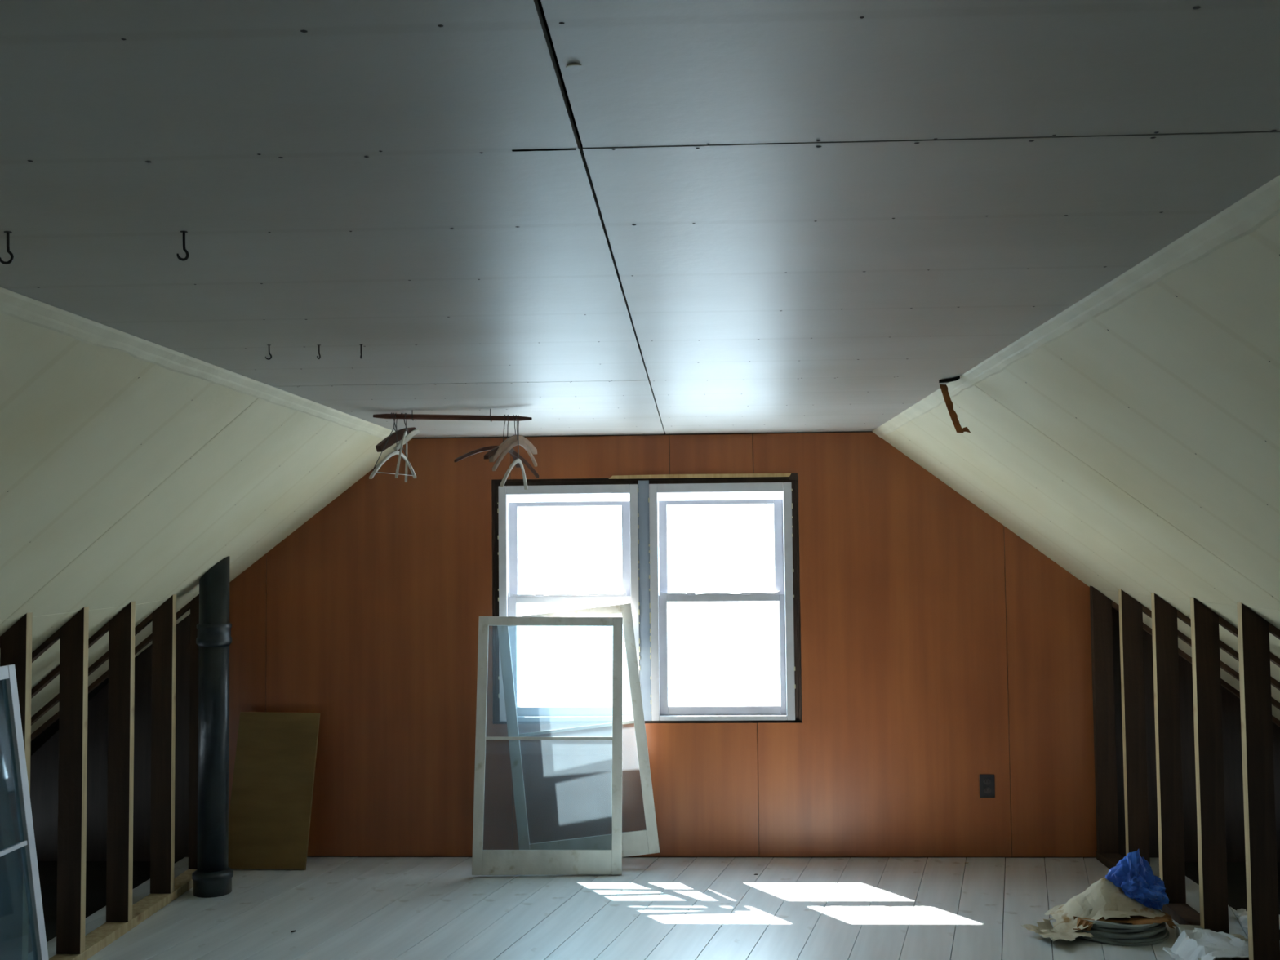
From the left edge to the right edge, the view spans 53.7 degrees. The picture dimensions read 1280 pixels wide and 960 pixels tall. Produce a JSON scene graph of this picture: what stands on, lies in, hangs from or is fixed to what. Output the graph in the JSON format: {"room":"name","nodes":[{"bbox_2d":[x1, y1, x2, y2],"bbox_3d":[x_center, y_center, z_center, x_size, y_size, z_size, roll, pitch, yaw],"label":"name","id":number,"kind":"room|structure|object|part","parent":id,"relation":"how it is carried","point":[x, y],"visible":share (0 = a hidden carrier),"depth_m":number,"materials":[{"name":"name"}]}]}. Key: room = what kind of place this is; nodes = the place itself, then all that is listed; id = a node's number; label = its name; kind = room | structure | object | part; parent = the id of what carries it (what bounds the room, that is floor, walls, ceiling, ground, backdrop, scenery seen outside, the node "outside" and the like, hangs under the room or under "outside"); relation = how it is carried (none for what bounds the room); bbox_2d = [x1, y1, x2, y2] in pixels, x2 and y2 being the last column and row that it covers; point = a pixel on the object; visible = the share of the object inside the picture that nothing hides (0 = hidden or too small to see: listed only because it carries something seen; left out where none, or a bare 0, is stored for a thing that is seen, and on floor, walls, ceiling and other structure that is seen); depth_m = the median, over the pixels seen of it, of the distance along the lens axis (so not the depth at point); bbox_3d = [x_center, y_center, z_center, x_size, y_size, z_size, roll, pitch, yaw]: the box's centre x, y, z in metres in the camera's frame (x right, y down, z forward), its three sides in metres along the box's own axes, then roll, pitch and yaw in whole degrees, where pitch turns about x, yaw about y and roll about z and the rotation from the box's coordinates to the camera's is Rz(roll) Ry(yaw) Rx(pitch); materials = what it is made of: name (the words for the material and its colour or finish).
{"room":"attic","nodes":[
{"label":"attic","id":0,"kind":"room"},
{"bbox_2d":[0,594,199,959],"bbox_3d":[-2.841,0.952,1.549,1.324,1.333,9.330,-1,-3,3],"label":"wall","id":1,"kind":"structure","parent":0,"point":[15,643],"depth_m":5.00,"materials":[{"name":"brown wood"}]},
{"bbox_2d":[0,0,1279,756],"bbox_3d":[-0.026,0.431,1.564,7.800,2.358,9.761,-1,-3,3],"label":"ceiling","id":2,"kind":"structure","parent":0,"point":[573,217],"depth_m":2.26,"materials":[{"name":"white paint"}]},
{"bbox_2d":[0,231,13,264],"bbox_3d":[-1.052,-0.389,2.102,0.023,0.062,0.012,0,-3,-6],"label":"ceiling hook","id":3,"kind":"object","parent":2,"relation":"attached to","point":[7,233],"visible":0.94,"depth_m":2.10,"materials":[{"name":"metal"}]},
{"bbox_2d":[176,231,188,261],"bbox_3d":[-0.763,-0.394,2.112,0.012,0.057,0.021,-3,-4,42],"label":"ceiling hook","id":4,"kind":"object","parent":2,"relation":"attached to","point":[186,251],"visible":0.98,"depth_m":2.11,"materials":[{"name":"metal"}]},
{"bbox_2d":[265,344,271,359],"bbox_3d":[-0.972,-0.338,3.312,0.016,0.047,0.010,2,-4,-43],"label":"ceiling hook","id":5,"kind":"object","parent":2,"relation":"attached to","point":[267,344],"visible":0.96,"depth_m":3.31,"materials":[{"name":"metal"}]},
{"bbox_2d":[316,344,320,359],"bbox_3d":[-0.842,-0.339,3.321,0.010,0.046,0.015,0,-3,-12],"label":"ceiling hook","id":6,"kind":"object","parent":2,"relation":"attached to","point":[317,357],"visible":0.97,"depth_m":3.32,"materials":[{"name":"metal"}]},
{"bbox_2d":[359,344,363,359],"bbox_3d":[-0.731,-0.340,3.319,0.010,0.046,0.015,1,-3,-32],"label":"ceiling hook","id":7,"kind":"object","parent":2,"relation":"attached to","point":[361,355],"visible":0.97,"depth_m":3.32,"materials":[{"name":"metal"}]},
{"bbox_2d":[373,413,532,421],"bbox_3d":[-0.735,-0.245,4.956,0.625,0.037,0.020,-1,-3,3],"label":"closet rod","id":8,"kind":"object","parent":2,"relation":"attached to","point":[408,416],"visible":1,"depth_m":4.95,"materials":[{"name":"brown wood"}]},
{"bbox_2d":[368,413,416,479],"bbox_3d":[-0.962,-0.130,4.975,0.030,0.268,0.370,-1,-3,17],"label":"hanger","id":9,"kind":"object","parent":8,"relation":"hanging from","point":[387,457],"visible":0.93,"depth_m":4.93,"materials":[{"name":"white plastic"}]},
{"bbox_3d":[-0.962,-0.060,4.970,0.029,0.110,0.370,-1,0,17],"label":"arm","id":10,"kind":"part","parent":9,"relation":"part of"},
{"bbox_2d":[373,412,413,475],"bbox_3d":[-0.964,-0.144,4.961,0.011,0.242,0.302,-2,-3,21],"label":"hanger","id":11,"kind":"object","parent":8,"relation":"hanging from","point":[393,412],"visible":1,"depth_m":4.95,"materials":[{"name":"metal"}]},
{"bbox_2d":[375,412,415,452],"bbox_3d":[-0.959,-0.185,5.006,0.040,0.157,0.201,-3,-3,34],"label":"hanger","id":12,"kind":"object","parent":8,"relation":"hanging from","point":[392,440],"visible":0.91,"depth_m":4.96,"materials":[{"name":"wood"}]},
{"bbox_3d":[-0.961,-0.170,5.002,0.040,0.048,0.210,-3,21,34],"label":"arm","id":13,"kind":"part","parent":12,"relation":"part of","materials":[{"name":"brown wood"}]},
{"bbox_2d":[395,413,407,482],"bbox_3d":[-0.927,-0.131,4.957,0.026,0.265,0.340,0,-3,-4],"label":"hanger","id":14,"kind":"object","parent":8,"relation":"hanging from","point":[405,432],"visible":1,"depth_m":4.90,"materials":[{"name":"plastic"}]},
{"bbox_2d":[393,413,419,451],"bbox_3d":[-0.916,-0.187,5.017,0.032,0.152,0.153,-2,-3,26],"label":"hanger","id":15,"kind":"object","parent":8,"relation":"hanging from","point":[411,434],"visible":0.94,"depth_m":4.99,"materials":[{"name":"wood"}]},
{"bbox_3d":[-0.920,-0.167,5.012,0.028,0.034,0.170,-2,27,27],"label":"arm","id":16,"kind":"part","parent":15,"relation":"part of"},
{"bbox_2d":[453,414,538,478],"bbox_3d":[-0.546,-0.135,4.929,0.035,0.242,0.438,-3,-4,40],"label":"hanger","id":17,"kind":"object","parent":8,"relation":"hanging from","point":[524,461],"visible":0.89,"depth_m":4.90,"materials":[{"name":"wood"}]},
{"bbox_3d":[-0.545,-0.085,4.932,0.029,0.096,0.440,-3,-10,40],"label":"arm","id":18,"kind":"part","parent":17,"relation":"part of","materials":[{"name":"brown wood"}]},
{"bbox_2d":[484,414,520,467],"bbox_3d":[-0.530,-0.156,4.934,0.034,0.200,0.260,-2,-3,23],"label":"hanger","id":19,"kind":"object","parent":8,"relation":"hanging from","point":[491,452],"visible":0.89,"depth_m":4.86,"materials":[{"name":"wood"}]},
{"bbox_3d":[-0.528,-0.102,4.933,0.034,0.075,0.260,-2,-7,23],"label":"arm","id":20,"kind":"part","parent":19,"relation":"part of","materials":[{"name":"brown wood"}]},
{"bbox_2d":[488,414,537,462],"bbox_3d":[-0.489,-0.159,4.967,0.036,0.192,0.299,-2,-3,29],"label":"hanger","id":21,"kind":"object","parent":8,"relation":"hanging from","point":[504,444],"visible":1,"depth_m":4.92,"materials":[{"name":"wood"}]},
{"bbox_3d":[-0.493,-0.131,4.961,0.034,0.091,0.300,-2,6,29],"label":"arm","id":22,"kind":"part","parent":21,"relation":"part of","materials":[{"name":"beige wood"}]},
{"bbox_2d":[500,414,527,489],"bbox_3d":[-0.484,-0.111,4.940,0.029,0.287,0.300,-1,-3,13],"label":"hanger","id":23,"kind":"object","parent":8,"relation":"hanging from","point":[517,460],"visible":1,"depth_m":4.93,"materials":[{"name":"plastic"}]},
{"bbox_3d":[-0.483,-0.026,4.935,0.029,0.116,0.300,-1,-3,13],"label":"arm","id":24,"kind":"part","parent":23,"relation":"part of"},
{"bbox_2d":[492,414,537,471],"bbox_3d":[-0.481,-0.141,4.962,0.032,0.227,0.319,-2,-3,25],"label":"hanger","id":25,"kind":"object","parent":8,"relation":"hanging from","point":[514,443],"visible":1,"depth_m":4.92,"materials":[{"name":"wood"}]},
{"bbox_3d":[-0.484,-0.100,4.956,0.029,0.112,0.320,-2,3,25],"label":"arm","id":26,"kind":"part","parent":25,"relation":"part of","materials":[{"name":"beige wood"}]},
{"bbox_2d":[938,375,971,433],"bbox_3d":[1.038,-0.245,4.127,0.105,0.175,0.125,-1,-3,3],"label":"strip","id":27,"kind":"object","parent":2,"relation":"hanging from","point":[944,388],"visible":1,"depth_m":4.18,"materials":[{"name":"brown wood"}]},
{"bbox_2d":[27,857,1279,959],"bbox_3d":[-0.017,1.614,1.426,7.400,0.060,9.601,-1,-3,3],"label":"floor","id":28,"kind":"structure","parent":0,"point":[337,908],"depth_m":5.23,"materials":[{"name":"white wood"}]},
{"bbox_2d":[0,664,48,959],"bbox_3d":[-1.984,1.148,3.741,0.177,1.133,0.700,-1,-3,3],"label":"window","id":29,"kind":"structure","parent":28,"relation":"on","point":[7,673],"depth_m":4.06,"materials":[{"name":"white paint"}]},
{"bbox_3d":[-2.062,0.605,3.771,0.026,0.042,0.620,-8,-3,2],"label":"rail","id":30,"kind":"part","parent":29,"relation":"part of","materials":[{"name":"white paint"}]},
{"bbox_2d":[191,555,233,897],"bbox_3d":[-1.878,1.071,5.574,0.171,1.469,0.171,-2,-3,31],"label":"vent pipe","id":31,"kind":"object","parent":28,"relation":"on","point":[212,877],"visible":1,"depth_m":5.52,"materials":[{"name":"black paint"}]},
{"bbox_2d":[227,711,319,870],"bbox_3d":[-1.749,1.474,6.025,0.400,0.712,0.200,-1,-3,3],"label":"leaning board","id":32,"kind":"object","parent":28,"relation":"on","point":[269,816],"visible":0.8,"depth_m":6.01,"materials":[{"name":"brown wood"}]},
{"bbox_2d":[1021,919,1093,942],"bbox_3d":[1.567,1.711,4.790,0.184,0.034,0.238,0,-3,-21],"label":"paper","id":33,"kind":"object","parent":28,"relation":"on","point":[1044,928],"visible":0.97,"depth_m":4.75,"materials":[{"name":"beige paper"}]},
{"bbox_2d":[1076,916,1168,946],"bbox_3d":[1.829,1.698,4.882,0.392,0.073,0.392,-1,-3,3],"label":"coil","id":34,"kind":"object","parent":28,"relation":"on","point":[1113,933],"visible":0.41,"depth_m":4.72,"materials":[{"name":"grey plastic"}]},
{"bbox_2d":[1044,877,1165,933],"bbox_3d":[1.793,1.625,4.883,0.452,0.180,0.284,-1,-3,3],"label":"cloth","id":35,"kind":"object","parent":34,"relation":"on","point":[1102,898],"visible":0.87,"depth_m":4.84,"materials":[{"name":"beige fabric"}]},
{"bbox_2d":[1105,848,1168,910],"bbox_3d":[1.927,1.538,4.905,0.224,0.230,0.164,-2,-3,26],"label":"plastic bag","id":36,"kind":"object","parent":35,"relation":"on","point":[1134,874],"visible":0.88,"depth_m":4.87,"materials":[{"name":"blue plastic"}]},
{"bbox_2d":[1073,910,1176,930],"bbox_3d":[1.834,1.675,4.834,0.408,0.037,0.213,-1,-3,3],"label":"paper","id":37,"kind":"object","parent":34,"relation":"on","point":[1135,920],"visible":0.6,"depth_m":4.76,"materials":[{"name":"brown paper"}]},
{"bbox_2d":[1176,924,1231,959],"bbox_3d":[2.008,1.683,4.472,0.110,0.058,0.550,-1,-3,13],"label":"wood offcut","id":38,"kind":"object","parent":28,"relation":"on","point":[1180,928],"visible":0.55,"depth_m":4.71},
{"bbox_2d":[1162,928,1248,959],"bbox_3d":[2.019,1.655,4.447,0.263,0.077,0.290,0,-3,-10],"label":"plastic bag","id":39,"kind":"object","parent":38,"relation":"on","point":[1203,944],"visible":0.94,"depth_m":4.45,"materials":[{"name":"white plastic"}]},
{"bbox_2d":[1226,933,1248,941],"bbox_3d":[2.108,1.641,4.557,0.164,0.016,0.099,-1,-3,3],"label":"paper","id":40,"kind":"object","parent":38,"relation":"on","point":[1237,935],"visible":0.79,"depth_m":4.53,"materials":[{"name":"beige paper"}]},
{"bbox_2d":[1234,908,1279,928],"bbox_3d":[2.416,1.693,4.859,0.217,0.025,0.275,-1,-3,16],"label":"paper","id":41,"kind":"object","parent":28,"relation":"on","point":[1242,913],"visible":0.24,"depth_m":4.89,"materials":[{"name":"white paper"}]},
{"bbox_2d":[30,413,1279,862],"bbox_3d":[0.185,0.922,6.198,7.400,2.788,0.166,-1,-3,3],"label":"wall","id":42,"kind":"structure","parent":0,"point":[941,650],"depth_m":6.11,"materials":[{"name":"brown wood"}]},
{"bbox_2d":[0,286,412,444],"bbox_3d":[-1.354,-0.414,1.565,0.051,0.044,9.361,-1,-3,3],"label":"trim","id":43,"kind":"structure","parent":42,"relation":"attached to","point":[27,309],"depth_m":3.35,"materials":[{"name":"white wood"}]},
{"bbox_3d":[-1.952,1.097,6.205,0.238,1.474,0.006,-1,-3,3],"label":"wall panel","id":44,"kind":"part","parent":42,"relation":"part of","materials":[{"name":"brown wood"}]},
{"bbox_3d":[-1.230,0.812,6.187,1.208,2.028,0.006,-1,-3,3],"label":"wall panel","id":45,"kind":"part","parent":42,"relation":"part of","materials":[{"name":"brown wood"}]},
{"bbox_2d":[497,484,640,721],"bbox_3d":[-0.343,0.616,6.252,0.692,1.175,0.196,-1,-3,3],"label":"window","id":46,"kind":"structure","parent":42,"relation":"in","point":[508,597],"depth_m":6.19,"materials":[{"name":"white paint"}]},
{"bbox_3d":[-0.345,0.354,6.249,0.600,0.494,0.028,-1,-3,3],"label":"sash","id":47,"kind":"part","parent":46,"relation":"part of","materials":[{"name":"white paint"}]},
{"bbox_3d":[-0.342,0.859,6.193,0.603,0.579,0.030,-1,-3,3],"label":"sash","id":48,"kind":"part","parent":46,"relation":"part of","materials":[{"name":"white paint"}]},
{"bbox_3d":[-0.245,-0.111,6.188,0.779,0.206,0.006,-1,-3,3],"label":"wall panel","id":49,"kind":"part","parent":42,"relation":"part of","materials":[{"name":"brown wood"}]},
{"bbox_3d":[-0.026,1.493,6.100,1.185,0.634,0.006,-1,-3,3],"label":"wall panel","id":50,"kind":"part","parent":42,"relation":"part of","materials":[{"name":"brown wood"}]},
{"bbox_2d":[492,473,801,723],"bbox_3d":[0.029,0.579,6.207,1.495,1.202,0.156,-1,-3,3],"label":"trim","id":51,"kind":"structure","parent":42,"relation":"attached to","point":[642,482],"depth_m":6.16,"materials":[{"name":"brown wood"}]},
{"bbox_3d":[0.347,-0.118,6.162,0.402,0.206,0.006,-1,-3,3],"label":"wall panel","id":52,"kind":"part","parent":42,"relation":"part of","materials":[{"name":"brown wood"}]},
{"bbox_3d":[1.157,0.782,6.082,1.193,2.028,0.006,-1,-3,3],"label":"wall panel","id":53,"kind":"part","parent":42,"relation":"part of","materials":[{"name":"brown wood"}]},
{"bbox_2d":[979,774,995,797],"bbox_3d":[1.651,1.456,6.019,0.071,0.109,0.009,-1,-3,3],"label":"wall outlet","id":54,"kind":"object","parent":42,"relation":"attached to","point":[987,785],"visible":1,"depth_m":6.02,"materials":[{"name":"black plastic"}]},
{"bbox_2d":[983,778,991,785],"bbox_3d":[1.651,1.435,6.017,0.034,0.029,0.004,-1,-3,3],"label":"socket","id":55,"kind":"object","parent":54,"relation":"attached to","point":[986,781],"depth_m":6.02,"materials":[{"name":"black plastic"}]},
{"bbox_2d":[983,787,991,793],"bbox_3d":[1.652,1.476,6.015,0.034,0.029,0.004,-1,-3,3],"label":"socket","id":56,"kind":"object","parent":54,"relation":"attached to","point":[986,790],"depth_m":6.01,"materials":[{"name":"black plastic"}]},
{"bbox_3d":[1.979,1.001,6.034,0.445,1.569,0.006,-1,-3,3],"label":"wall panel","id":57,"kind":"part","parent":42,"relation":"part of","materials":[{"name":"brown wood"}]},
{"bbox_2d":[871,174,1279,437],"bbox_3d":[0.940,-0.446,1.463,0.050,0.038,9.361,-1,-3,3],"label":"trim","id":58,"kind":"structure","parent":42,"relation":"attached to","point":[1248,214],"depth_m":2.54,"materials":[{"name":"white wood"}]},
{"bbox_2d":[1089,586,1279,959],"bbox_3d":[2.692,0.907,1.303,1.519,1.283,9.330,-1,-3,3],"label":"wall","id":59,"kind":"structure","parent":0,"point":[1254,656],"depth_m":5.05,"materials":[{"name":"brown wood"}]},
{"label":"outside","id":60,"kind":"structure","parent":0,"visible":0},
{"bbox_2d":[516,600,780,706],"bbox_3d":[2.880,8.331,62.834,120.000,0.500,113.539,-1,-3,3],"label":"window pane","id":61,"kind":"structure","parent":60,"point":[720,653],"depth_m":55.26,"materials":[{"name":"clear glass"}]}
]}

